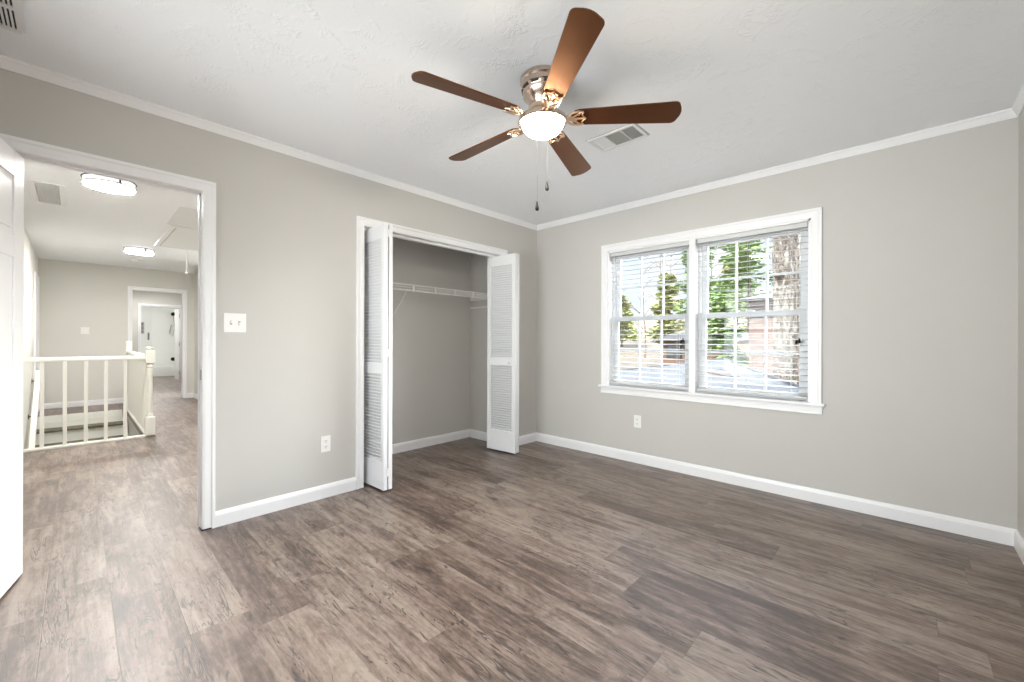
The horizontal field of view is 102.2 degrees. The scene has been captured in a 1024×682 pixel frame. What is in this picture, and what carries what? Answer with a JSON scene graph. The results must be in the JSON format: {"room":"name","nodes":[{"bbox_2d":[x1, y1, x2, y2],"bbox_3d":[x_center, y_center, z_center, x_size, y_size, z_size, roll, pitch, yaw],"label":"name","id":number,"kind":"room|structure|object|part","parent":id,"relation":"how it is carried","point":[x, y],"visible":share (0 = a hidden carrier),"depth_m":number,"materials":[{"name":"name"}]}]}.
{"room":"empty bedroom","nodes":[
{"label":"empty bedroom","id":0,"kind":"room"},
{"bbox_2d":[23,227,38,448],"bbox_3d":[-5.145,1.402,4.229,6.985,5.440,0.100,0,0,43],"label":"wall","id":1,"kind":"structure","parent":0,"point":[31,260],"depth_m":5.24,"materials":[{"name":"paint"}]},
{"bbox_2d":[28,370,39,447],"bbox_3d":[-5.864,1.114,5.036,1.970,1.403,0.083,0,0,43],"label":"wall handrail","id":2,"kind":"object","parent":1,"relation":"attached to","point":[35,401],"visible":0.56,"depth_m":5.23,"materials":[{"name":"white paint"}]},
{"bbox_2d":[33,271,39,411],"bbox_3d":[-7.128,0.065,6.192,0.884,2.102,0.018,0,0,43],"label":"door frame","id":3,"kind":"structure","parent":1,"relation":"attached to","point":[36,277],"depth_m":6.17,"materials":[{"name":"white wood"}]},
{"bbox_3d":[-7.132,0.096,6.188,0.760,2.040,0.008,0,0,43],"label":"door panel","id":4,"kind":"part","parent":3,"relation":"part of","materials":[{"name":"white wood"}]},
{"bbox_2d":[39,393,197,409],"bbox_3d":[-4.700,1.076,5.268,6.200,0.094,2.020,0,0,43],"label":"baseboard","id":5,"kind":"structure","parent":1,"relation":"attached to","point":[189,395],"depth_m":7.08,"materials":[{"name":"white wood"}]},
{"bbox_2d":[39,259,194,403],"bbox_3d":[-6.991,-0.104,7.441,0.120,2.440,2.220,0,0,43],"label":"wall","id":6,"kind":"structure","parent":0,"point":[73,296],"depth_m":7.08,"materials":[{"name":"paint"}]},
{"bbox_2d":[81,327,88,333],"bbox_3d":[-7.281,-0.170,7.041,0.010,0.120,0.104,0,0,43],"label":"light switch","id":7,"kind":"object","parent":6,"relation":"attached to","point":[84,330],"visible":1,"depth_m":7.04,"materials":[{"name":"white plastic"}]},
{"bbox_2d":[127,286,186,397],"bbox_3d":[-6.665,0.068,7.773,0.138,2.099,0.848,0,0,43],"label":"door frame","id":8,"kind":"structure","parent":6,"relation":"attached to","point":[130,288],"depth_m":8.00,"materials":[{"name":"white wood"}]},
{"bbox_2d":[127,416,139,435],"bbox_3d":[-5.659,2.730,5.469,2.940,2.980,1.200,0,0,43],"label":"wall","id":9,"kind":"structure","parent":0,"point":[132,431],"depth_m":6.30,"materials":[{"name":"paint"}]},
{"bbox_2d":[141,306,163,365],"bbox_3d":[-10.544,-0.115,12.197,2.780,2.440,2.000,0,0,43],"label":"wall","id":10,"kind":"structure","parent":0,"point":[146,311],"depth_m":13.03,"materials":[{"name":"white paint"}]},
{"bbox_2d":[141,322,143,333],"bbox_3d":[-11.627,-0.398,12.900,0.020,0.366,0.206,0,0,43],"label":"air vent","id":11,"kind":"object","parent":10,"relation":"in","point":[142,323],"visible":0.35,"depth_m":12.94,"materials":[{"name":"grey metal"}]},
{"bbox_2d":[174,308,180,379],"bbox_3d":[-9.469,0.099,11.690,0.760,2.000,0.038,0,0,43],"label":"door frame","id":12,"kind":"structure","parent":10,"relation":"in","point":[177,311],"depth_m":11.59,"materials":[{"name":"wood"}]},
{"bbox_2d":[132,290,181,351],"bbox_3d":[-9.766,-0.112,10.910,0.120,2.440,2.400,0,0,43],"label":"wall","id":13,"kind":"structure","parent":0,"point":[146,297],"depth_m":10.89,"materials":[{"name":"paint"}]},
{"bbox_2d":[138,303,181,379],"bbox_3d":[-9.495,0.066,11.183,0.138,2.086,0.958,0,0,43],"label":"door frame","id":14,"kind":"structure","parent":13,"relation":"attached to","point":[139,304],"depth_m":10.90,"materials":[{"name":"white wood"}]},
{"bbox_3d":[-9.452,0.066,11.142,0.018,2.086,0.958,0,0,43],"label":"casing","id":15,"kind":"part","parent":14,"relation":"part of","materials":[{"name":"white wood"}]},
{"bbox_2d":[194,272,197,393],"bbox_3d":[-3.968,-0.095,6.038,6.200,2.440,0.100,0,0,43],"label":"wall","id":16,"kind":"structure","parent":0,"point":[196,273],"depth_m":8.01,"materials":[{"name":"paint"}]},
{"bbox_2d":[0,68,536,510],"bbox_3d":[-1.277,-0.087,3.145,0.115,2.440,4.400,0,0,43],"label":"wall","id":17,"kind":"structure","parent":0,"point":[286,224],"depth_m":2.77,"materials":[{"name":"beige paint"}]},
{"bbox_2d":[0,137,23,597],"bbox_3d":[-2.156,0.121,1.677,0.161,1.995,0.755,0,0,-35],"label":"door","id":18,"kind":"structure","parent":17,"relation":"in","point":[11,162],"depth_m":1.88,"materials":[{"name":"wood"}]},
{"bbox_2d":[0,133,215,530],"bbox_3d":[-2.135,0.089,2.227,0.133,2.084,0.865,0,0,43],"label":"door frame","id":19,"kind":"structure","parent":17,"relation":"attached to","point":[30,150],"depth_m":2.46,"materials":[{"name":"wood"}]},
{"bbox_2d":[224,313,245,332],"bbox_3d":[-1.726,-0.110,2.575,0.018,0.120,0.120,0,0,43],"label":"light switch","id":20,"kind":"object","parent":17,"relation":"attached to","point":[233,322],"visible":1,"depth_m":2.58,"materials":[{"name":"white plastic"}]},
{"bbox_2d":[0,55,536,230],"bbox_3d":[-1.188,-1.282,3.132,0.028,0.050,4.300,0,0,43],"label":"crown molding","id":21,"kind":"structure","parent":17,"relation":"attached to","point":[7,63],"depth_m":2.49,"materials":[{"name":"white wood"}]},
{"bbox_2d":[321,435,330,452],"bbox_3d":[-1.347,0.747,2.985,0.008,0.115,0.070,0,0,43],"label":"wall outlet","id":22,"kind":"object","parent":17,"relation":"attached to","point":[325,440],"visible":1,"depth_m":2.98,"materials":[{"name":"white plastic"}]},
{"bbox_2d":[215,432,535,527],"bbox_3d":[-0.761,1.088,3.600,0.015,0.094,3.024,0,0,43],"label":"baseboard","id":23,"kind":"structure","parent":17,"relation":"attached to","point":[265,506],"depth_m":2.79,"materials":[{"name":"white wood"}]},
{"bbox_2d":[364,223,392,490],"bbox_3d":[-1.067,0.123,3.226,0.374,1.995,0.088,0,0,43],"label":"bifold door","id":24,"kind":"structure","parent":17,"relation":"in","point":[378,240],"depth_m":3.15,"materials":[{"name":"white paint"}]},
{"bbox_2d":[364,228,494,256],"bbox_3d":[-0.668,-0.875,3.790,0.030,0.020,1.516,0,0,43],"label":"track","id":25,"kind":"object","parent":17,"relation":"attached to","point":[365,229],"visible":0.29,"depth_m":3.77,"materials":[{"name":"white metal"}]},
{"bbox_2d":[355,216,507,489],"bbox_3d":[-0.662,0.093,3.782,0.133,2.084,1.644,0,0,43],"label":"door frame","id":26,"kind":"structure","parent":17,"relation":"attached to","point":[361,222],"depth_m":3.18,"materials":[{"name":"white wood"}]},
{"bbox_2d":[487,253,519,453],"bbox_3d":[-0.096,0.126,4.240,0.376,1.995,0.112,0,0,43],"label":"bifold door","id":27,"kind":"structure","parent":17,"relation":"in","point":[502,270],"depth_m":4.21,"materials":[{"name":"white paint"}]},
{"bbox_2d":[371,237,470,447],"bbox_3d":[-1.167,-0.086,4.239,0.100,2.440,2.060,0,0,43],"label":"wall","id":28,"kind":"structure","parent":0,"point":[431,354],"depth_m":4.46,"materials":[{"name":"beige paint"}]},
{"bbox_2d":[393,282,486,314],"bbox_3d":[-1.016,-0.356,4.099,0.312,0.370,1.856,0,0,43],"label":"wire shelf","id":29,"kind":"object","parent":28,"relation":"attached to","point":[475,296],"visible":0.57,"depth_m":4.31,"materials":[{"name":"white metal"}]},
{"bbox_2d":[470,253,486,431],"bbox_3d":[-0.916,-0.086,4.181,0.785,2.440,2.400,0,0,43],"label":"wall","id":30,"kind":"structure","parent":0,"point":[478,316],"depth_m":4.78,"materials":[{"name":"beige paint"}]},
{"bbox_2d":[373,429,486,454],"bbox_3d":[-0.929,1.087,4.011,0.565,0.094,1.860,0,0,43],"label":"baseboard","id":31,"kind":"structure","parent":30,"relation":"attached to","point":[438,439],"depth_m":4.52,"materials":[{"name":"white wood"}]},
{"bbox_2d":[0,376,1023,681],"bbox_3d":[-5.186,1.181,6.940,18.197,0.120,4.540,0,0,43],"label":"floor","id":32,"kind":"structure","parent":0,"point":[541,562],"depth_m":1.95,"materials":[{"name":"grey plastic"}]},
{"bbox_2d":[35,409,128,447],"bbox_3d":[-5.749,2.196,5.549,2.504,2.148,0.986,0,0,43],"label":"staircase","id":33,"kind":"structure","parent":32,"relation":"attached to","point":[53,433],"depth_m":6.28,"materials":[{"name":"white paint"}]},
{"bbox_2d":[23,341,155,452],"bbox_3d":[-5.578,0.565,5.444,2.808,1.110,1.063,0,0,43],"label":"stair railing","id":34,"kind":"object","parent":32,"relation":"on","point":[137,367],"visible":0.98,"depth_m":4.69,"materials":[{"name":"white paint"}]},
{"bbox_3d":[-4.621,0.195,4.477,0.064,0.046,0.973,0,0,43],"label":"handrail","id":35,"kind":"part","parent":34,"relation":"part of","materials":[{"name":"white paint"}]},
{"bbox_3d":[-6.238,0.563,6.726,0.086,1.110,0.086,0,0,43],"label":"newel post","id":36,"kind":"part","parent":34,"relation":"part of","materials":[{"name":"white paint"}]},
{"bbox_3d":[-5.249,0.193,5.791,2.640,0.046,0.064,0,0,43],"label":"handrail","id":37,"kind":"part","parent":34,"relation":"part of","materials":[{"name":"white paint"}]},
{"bbox_3d":[-4.260,0.597,4.859,0.090,1.055,0.090,0,0,43],"label":"newel post","id":38,"kind":"part","parent":34,"relation":"part of","materials":[{"name":"white paint"}]},
{"bbox_2d":[152,307,177,376],"bbox_3d":[-11.046,0.004,13.017,0.715,2.200,1.240,0,0,43],"label":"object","id":39,"kind":"object","parent":32,"relation":"on","point":[163,318],"visible":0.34,"depth_m":13.30,"materials":[{"name":"paint"}]},
{"bbox_2d":[153,365,174,376],"bbox_3d":[-11.043,0.954,13.011,0.700,0.300,1.240,0,0,43],"label":"tub","id":40,"kind":"object","parent":39,"relation":"in","point":[158,370],"depth_m":12.81,"materials":[{"name":"white ceramic"}]},
{"bbox_2d":[0,0,1023,272],"bbox_3d":[-5.250,-1.394,7.008,18.397,0.150,4.540,0,0,43],"label":"ceiling","id":41,"kind":"structure","parent":0,"point":[757,84],"depth_m":2.07,"materials":[{"name":"white paint"}]},
{"bbox_2d":[0,0,25,34],"bbox_3d":[-2.026,-1.305,1.427,0.545,0.008,0.424,0,0,43],"label":"ceiling vent","id":42,"kind":"object","parent":41,"relation":"in","point":[11,11],"visible":1,"depth_m":1.66,"materials":[{"name":"white metal"}]},
{"bbox_2d":[27,179,65,206],"bbox_3d":[-4.146,-1.312,3.694,0.770,0.008,0.210,0,0,43],"label":"ceiling vent","id":43,"kind":"object","parent":41,"relation":"in","point":[42,192],"visible":1,"depth_m":3.65,"materials":[{"name":"white metal"}]},
{"bbox_2d":[80,173,136,194],"bbox_3d":[-3.255,-1.270,3.341,0.330,0.086,0.330,0,0,43],"label":"flush light","id":44,"kind":"object","parent":41,"relation":"attached to","point":[106,184],"visible":0.83,"depth_m":3.28,"materials":[{"name":"white glass"}]},
{"bbox_2d":[82,180,134,194],"bbox_3d":[-3.255,-1.234,3.341,0.308,0.015,0.308,0,0,43],"label":"diffuser","id":45,"kind":"object","parent":44,"relation":"attached to","point":[111,186],"depth_m":3.31,"materials":[{"name":"white glass"}]},
{"bbox_2d":[123,246,153,254],"bbox_3d":[-5.297,-1.276,5.867,0.330,0.086,0.330,0,0,43],"label":"flush light","id":46,"kind":"object","parent":41,"relation":"attached to","point":[138,250],"visible":1,"depth_m":5.79,"materials":[{"name":"white glass"}]},
{"bbox_2d":[125,250,152,254],"bbox_3d":[-5.297,-1.240,5.867,0.308,0.015,0.308,0,0,43],"label":"diffuser","id":47,"kind":"object","parent":46,"relation":"attached to","point":[138,252],"depth_m":5.81,"materials":[{"name":"white"}]},
{"bbox_2d":[154,225,197,273],"bbox_3d":[-4.175,-1.131,5.452,1.480,0.368,0.700,0,0,43],"label":"attic hatch","id":48,"kind":"object","parent":41,"relation":"attached to","point":[176,237],"visible":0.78,"depth_m":5.33,"materials":[{"name":"white wood"}]},
{"bbox_3d":[-4.175,-1.310,5.452,1.480,0.011,0.700,0,0,43],"label":"frame","id":49,"kind":"part","parent":48,"relation":"part of","materials":[{"name":"white wood"}]},
{"bbox_3d":[-4.175,-1.312,5.452,1.348,0.005,0.568,0,0,43],"label":"panel","id":50,"kind":"part","parent":48,"relation":"part of","materials":[{"name":"white wood"}]},
{"bbox_2d":[166,207,197,228],"bbox_3d":[-3.372,-1.311,4.554,0.880,0.004,0.580,0,0,43],"label":"ceiling panel","id":51,"kind":"object","parent":41,"relation":"attached to","point":[183,217],"visible":0.44,"depth_m":4.43,"materials":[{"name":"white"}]},
{"bbox_2d":[411,7,681,210],"bbox_3d":[0.114,-0.994,2.093,1.212,0.617,1.270,0,0,43],"label":"ceiling fan","id":52,"kind":"object","parent":41,"relation":"hanging from","point":[544,88],"visible":1,"depth_m":1.96,"materials":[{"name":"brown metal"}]},
{"bbox_3d":[-0.193,-1.110,1.857,0.519,0.007,0.132,1,13,-30],"label":"blade","id":53,"kind":"part","parent":52,"relation":"part of","materials":[{"name":"brown wood"}]},
{"bbox_3d":[-0.153,-1.093,2.316,0.519,0.007,0.132,-2,12,40],"label":"blade","id":54,"kind":"part","parent":52,"relation":"part of","materials":[{"name":"brown wood"}]},
{"bbox_3d":[0.152,-1.050,2.058,0.208,0.066,0.208,0,0,43],"label":"lamp shade","id":55,"kind":"part","parent":52,"relation":"part of","materials":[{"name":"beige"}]},
{"bbox_3d":[0.335,-1.084,2.412,0.132,0.007,0.519,-15,-10,26],"label":"blade","id":56,"kind":"part","parent":52,"relation":"part of","materials":[{"name":"brown wood"}]},
{"bbox_3d":[0.223,-1.119,1.665,0.132,0.007,0.519,14,-4,-9],"label":"blade","id":57,"kind":"part","parent":52,"relation":"part of","materials":[{"name":"brown wood"}]},
{"bbox_3d":[0.547,-1.094,2.000,0.519,0.007,0.132,2,-13,8],"label":"blade","id":58,"kind":"part","parent":52,"relation":"part of","materials":[{"name":"brown wood"}]},
{"bbox_2d":[586,124,649,151],"bbox_3d":[0.675,-1.295,2.647,0.344,0.011,0.208,0,0,43],"label":"ceiling vent","id":59,"kind":"object","parent":41,"relation":"in","point":[628,133],"visible":0.96,"depth_m":2.63,"materials":[{"name":"white metal"}]},
{"bbox_2d":[536,108,1018,528],"bbox_3d":[1.295,-0.079,3.816,4.497,2.440,0.168,0,0,43],"label":"wall","id":60,"kind":"structure","parent":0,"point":[920,238],"depth_m":2.71,"materials":[{"name":"beige paint"}]},
{"bbox_2d":[634,415,640,427],"bbox_3d":[1.169,0.754,3.850,0.070,0.115,0.008,0,0,43],"label":"wall outlet","id":61,"kind":"object","parent":60,"relation":"attached to","point":[637,419],"visible":1,"depth_m":3.85,"materials":[{"name":"white plastic"}]},
{"bbox_2d":[610,241,688,388],"bbox_3d":[1.253,-0.220,3.815,0.758,1.277,0.066,0,0,43],"label":"window blind","id":62,"kind":"object","parent":60,"relation":"attached to","point":[685,243],"visible":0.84,"depth_m":3.78,"materials":[{"name":"white plastic"}]},
{"bbox_3d":[1.256,0.410,3.820,0.758,0.018,0.050,0,0,43],"label":"rail","id":63,"kind":"part","parent":62,"relation":"part of","materials":[{"name":"white plastic"}]},
{"bbox_2d":[598,207,824,414],"bbox_3d":[1.574,-0.210,3.547,1.806,1.456,0.176,0,0,43],"label":"window","id":64,"kind":"structure","parent":60,"relation":"attached to","point":[810,294],"depth_m":3.48,"materials":[{"name":"white plastic"}]},
{"bbox_3d":[1.291,0.103,3.856,0.726,0.668,0.028,0,0,43],"label":"sash","id":65,"kind":"part","parent":64,"relation":"part of","materials":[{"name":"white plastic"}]},
{"bbox_3d":[1.317,-0.515,3.882,0.726,0.644,0.028,0,0,43],"label":"sash","id":66,"kind":"part","parent":64,"relation":"part of","materials":[{"name":"white plastic"}]},
{"bbox_3d":[1.893,0.105,3.285,0.736,0.668,0.028,0,0,43],"label":"sash","id":67,"kind":"part","parent":64,"relation":"part of","materials":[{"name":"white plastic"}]},
{"bbox_3d":[1.919,-0.513,3.312,0.736,0.644,0.028,0,0,43],"label":"sash","id":68,"kind":"part","parent":64,"relation":"part of","materials":[{"name":"white plastic"}]},
{"bbox_2d":[697,222,807,398],"bbox_3d":[1.855,-0.218,3.245,0.768,1.277,0.066,0,0,43],"label":"window blind","id":69,"kind":"object","parent":60,"relation":"attached to","point":[803,225],"visible":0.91,"depth_m":3.20,"materials":[{"name":"white plastic"}]},
{"bbox_3d":[1.858,0.412,3.250,0.768,0.018,0.050,0,0,43],"label":"rail","id":70,"kind":"part","parent":69,"relation":"part of","materials":[{"name":"white plastic"}]},
{"bbox_3d":[2.079,-0.406,3.001,0.018,0.800,0.002,0,0,43],"label":"pull cord","id":71,"kind":"part","parent":69,"relation":"part of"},
{"bbox_2d":[536,432,1016,545],"bbox_3d":[1.538,1.095,3.495,3.497,0.094,0.015,0,0,43],"label":"baseboard","id":72,"kind":"structure","parent":60,"relation":"attached to","point":[975,529],"depth_m":2.92,"materials":[{"name":"white wood"}]},
{"bbox_2d":[1017,107,1023,539],"bbox_3d":[1.340,-0.079,0.667,0.100,2.440,4.400,0,0,43],"label":"wall","id":73,"kind":"structure","parent":0,"point":[1020,494],"depth_m":2.24,"materials":[{"name":"beige paint"}]},
{"bbox_2d":[1012,83,1023,116],"bbox_3d":[1.331,-1.274,0.747,0.028,0.050,4.300,0,0,43],"label":"crown molding","id":74,"kind":"structure","parent":73,"relation":"attached to","point":[1018,105],"depth_m":2.20,"materials":[{"name":"white wood"}]},
{"bbox_2d":[1014,530,1023,564],"bbox_3d":[1.329,1.094,0.743,0.015,0.094,4.300,0,0,43],"label":"baseboard","id":75,"kind":"structure","parent":73,"relation":"attached to","point":[1018,540],"depth_m":2.20,"materials":[{"name":"white wood"}]},
{"label":"outside","id":76,"kind":"structure","parent":0,"visible":0},
{"bbox_2d":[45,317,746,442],"bbox_3d":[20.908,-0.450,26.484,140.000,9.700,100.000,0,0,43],"label":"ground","id":77,"kind":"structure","parent":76,"point":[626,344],"depth_m":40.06,"materials":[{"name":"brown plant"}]},
{"bbox_2d":[620,294,644,346],"bbox_3d":[11.581,-2.048,42.231,3.943,5.399,4.061,0,0,-16],"label":"evergreen tree","id":78,"kind":"object","parent":77,"relation":"on","point":[627,333],"visible":0.44,"depth_m":41.87,"materials":[{"name":"green plant"}]},
{"bbox_2d":[621,256,657,357],"bbox_3d":[11.010,-3.540,35.529,3.402,10.071,2.488,0,0,13],"label":"bare tree","id":79,"kind":"object","parent":77,"relation":"on","point":[646,270],"visible":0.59,"depth_m":35.52,"materials":[{"name":"plant"}]},
{"bbox_2d":[649,254,661,323],"bbox_3d":[16.677,-5.979,46.291,2.729,11.274,3.468,0,0,38],"label":"bare tree","id":80,"kind":"object","parent":77,"relation":"on","point":[661,254],"visible":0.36,"depth_m":45.93,"materials":[{"name":"grey plant"}]},
{"bbox_2d":[644,271,684,343],"bbox_3d":[11.835,-1.610,31.118,3.359,7.206,3.666,0,0,43],"label":"evergreen tree","id":81,"kind":"object","parent":77,"relation":"on","point":[668,303],"visible":0.61,"depth_m":30.66,"materials":[{"name":"green plant"}]},
{"bbox_2d":[673,246,724,319],"bbox_3d":[12.367,-2.758,26.943,3.502,10.343,4.672,0,0,43],"label":"evergreen tree","id":82,"kind":"object","parent":77,"relation":"on","point":[679,312],"visible":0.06,"depth_m":26.86,"materials":[{"name":"green plant"}]},
{"bbox_2d":[652,332,748,365],"bbox_3d":[9.866,1.742,20.408,4.000,4.250,4.800,0,0,43],"label":"brick house","id":83,"kind":"structure","parent":77,"relation":"on","point":[742,344],"depth_m":19.54,"materials":[{"name":"red brick"}]},
{"bbox_3d":[7.701,0.510,19.645,0.600,0.600,0.030,0,0,43],"label":"pane","id":84,"kind":"part","parent":83,"relation":"part of","materials":[{"name":"white glass"}]},
{"bbox_2d":[709,246,721,308],"bbox_3d":[21.043,-6.598,44.054,3.569,11.878,3.294,0,0,22],"label":"bare tree","id":85,"kind":"object","parent":77,"relation":"on","point":[718,246],"visible":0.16,"depth_m":44.00,"materials":[{"name":"plant"}]},
{"bbox_2d":[707,296,748,366],"bbox_3d":[8.112,1.227,15.921,2.662,5.872,2.306,0,0,43],"label":"evergreen tree","id":86,"kind":"object","parent":77,"relation":"on","point":[722,306],"visible":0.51,"depth_m":15.48,"materials":[{"name":"green plant"}]},
{"bbox_2d":[720,245,755,332],"bbox_3d":[18.127,-3.796,32.960,4.712,9.603,4.143,0,0,-25],"label":"evergreen tree","id":87,"kind":"object","parent":77,"relation":"on","point":[733,253],"visible":0.07,"depth_m":32.83,"materials":[{"name":"green plant"}]},
{"bbox_2d":[709,240,772,331],"bbox_3d":[12.659,-2.965,22.359,3.873,11.867,4.101,0,0,-20],"label":"evergreen tree","id":88,"kind":"object","parent":77,"relation":"on","point":[726,297],"visible":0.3,"depth_m":22.13,"materials":[{"name":"green plant"}]},
{"bbox_2d":[738,293,773,373],"bbox_3d":[12.637,1.250,11.586,9.600,5.850,7.800,0,0,43],"label":"brick house","id":89,"kind":"structure","parent":77,"relation":"on","point":[753,327],"depth_m":11.96,"materials":[{"name":"brick"}]},
{"bbox_2d":[772,234,800,383],"bbox_3d":[5.986,-2.291,8.991,1.072,13.018,1.024,0,0,43],"label":"pine tree","id":90,"kind":"object","parent":77,"relation":"on","point":[784,303],"visible":0.19,"depth_m":8.73,"materials":[{"name":"brown plant"}]},
{"bbox_2d":[797,343,798,384],"bbox_3d":[5.672,1.604,7.901,0.373,5.201,0.118,0,0,31],"label":"young tree","id":91,"kind":"object","parent":77,"relation":"on","point":[798,343],"visible":0.06,"depth_m":7.98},
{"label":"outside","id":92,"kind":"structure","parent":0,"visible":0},
{"bbox_2d":[619,358,798,392],"bbox_3d":[1.212,0.838,6.692,6.794,1.111,3.859,0,0,43],"label":"roof","id":93,"kind":"structure","parent":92,"point":[717,363],"depth_m":5.51,"materials":[{"name":"grey concrete"}]},
{"bbox_2d":[707,369,746,377],"bbox_3d":[2.758,0.418,5.369,0.263,0.086,0.888,0,0,-18],"label":"fallen branch","id":94,"kind":"object","parent":93,"relation":"on","point":[719,369],"visible":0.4,"depth_m":5.34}
]}

